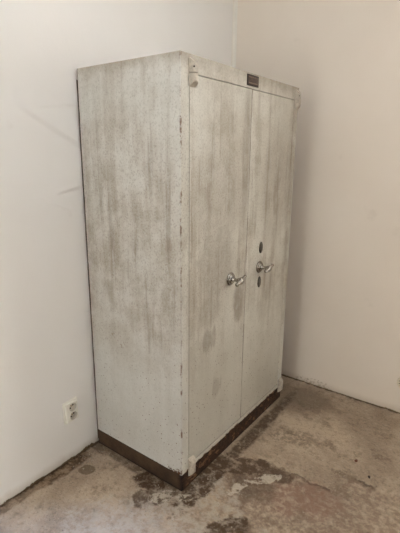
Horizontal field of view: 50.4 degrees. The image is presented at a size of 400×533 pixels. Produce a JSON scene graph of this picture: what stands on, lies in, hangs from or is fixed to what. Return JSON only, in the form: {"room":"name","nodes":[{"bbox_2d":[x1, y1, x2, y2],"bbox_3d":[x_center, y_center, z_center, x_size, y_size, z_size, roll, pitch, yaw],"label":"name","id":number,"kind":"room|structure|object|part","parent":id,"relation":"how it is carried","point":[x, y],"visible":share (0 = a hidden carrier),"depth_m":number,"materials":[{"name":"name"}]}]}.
{"room":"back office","nodes":[
{"label":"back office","id":0,"kind":"room"},
{"bbox_2d":[0,0,232,505],"bbox_3d":[-1.076,-0.227,1.278,0.140,2.720,4.416,11,18,35],"label":"wall","id":1,"kind":"structure","parent":0,"point":[46,350],"depth_m":1.81,"materials":[{"name":"paint"}]},
{"bbox_2d":[62,397,78,424],"bbox_3d":[-0.616,0.693,2.035,0.023,0.114,0.084,11,18,35],"label":"wall socket","id":2,"kind":"object","parent":1,"relation":"attached to","point":[70,408],"visible":1,"depth_m":2.02,"materials":[{"name":"white plastic"}]},
{"bbox_2d":[0,375,399,532],"bbox_3d":[0.305,1.344,0.629,3.594,0.016,4.416,11,18,35],"label":"floor","id":3,"kind":"structure","parent":0,"point":[268,464],"depth_m":1.94,"materials":[{"name":"concrete"}]},
{"bbox_2d":[77,50,300,490],"bbox_3d":[0.019,0.000,2.195,0.638,1.800,0.980,11,18,35],"label":"tall cabinet","id":4,"kind":"object","parent":3,"relation":"on","point":[188,160],"visible":1,"depth_m":1.85,"materials":[{"name":"grey metal"}]},
{"bbox_3d":[-0.233,-0.038,2.378,0.012,1.738,0.971,11,18,35],"label":"panel","id":5,"kind":"part","parent":4,"relation":"part of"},
{"bbox_3d":[-0.296,0.052,1.822,0.555,1.719,0.003,11,18,35],"label":"panel","id":6,"kind":"part","parent":4,"relation":"part of","materials":[{"name":"grey metal"}]},
{"bbox_3d":[0.078,0.059,1.888,0.028,1.629,0.443,11,18,35],"label":"door","id":7,"kind":"part","parent":4,"relation":"part of","materials":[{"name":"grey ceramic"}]},
{"bbox_3d":[0.175,0.062,1.925,0.058,0.041,0.084,11,18,35],"label":"handle lever","id":8,"kind":"part","parent":4,"relation":"part of","materials":[{"name":"silver metal"}]},
{"bbox_3d":[0.206,-0.003,2.051,0.030,1.719,0.973,11,18,35],"label":"frame","id":9,"kind":"part","parent":4,"relation":"part of","materials":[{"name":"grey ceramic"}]},
{"bbox_3d":[0.339,-0.027,2.229,0.028,1.629,0.429,11,18,35],"label":"door","id":10,"kind":"part","parent":4,"relation":"part of","materials":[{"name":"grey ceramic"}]},
{"bbox_3d":[0.336,0.007,2.135,0.058,0.034,0.085,11,18,35],"label":"handle lever","id":11,"kind":"part","parent":4,"relation":"part of","materials":[{"name":"silver metal"}]},
{"bbox_3d":[0.286,-0.140,2.582,0.555,1.719,0.003,11,18,35],"label":"panel","id":12,"kind":"part","parent":4,"relation":"part of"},
{"bbox_2d":[73,384,398,530],"bbox_3d":[0.247,0.940,2.183,1.287,0.017,1.612,11,18,35],"label":"plaster grit","id":13,"kind":"object","parent":3,"relation":"on","point":[299,384],"visible":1,"depth_m":1.89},
{"bbox_2d":[236,0,399,413],"bbox_3d":[1.637,-0.370,1.923,3.454,2.720,0.140,11,18,35],"label":"wall","id":14,"kind":"structure","parent":0,"point":[342,324],"depth_m":2.46,"materials":[{"name":"paint"}]},
{"bbox_2d":[231,0,237,67],"bbox_3d":[0.206,-0.630,2.839,0.024,2.700,0.024,11,18,35],"label":"trim","id":15,"kind":"structure","parent":14,"relation":"attached to","point":[235,2],"depth_m":2.63,"materials":[{"name":"white paint"}]}
]}

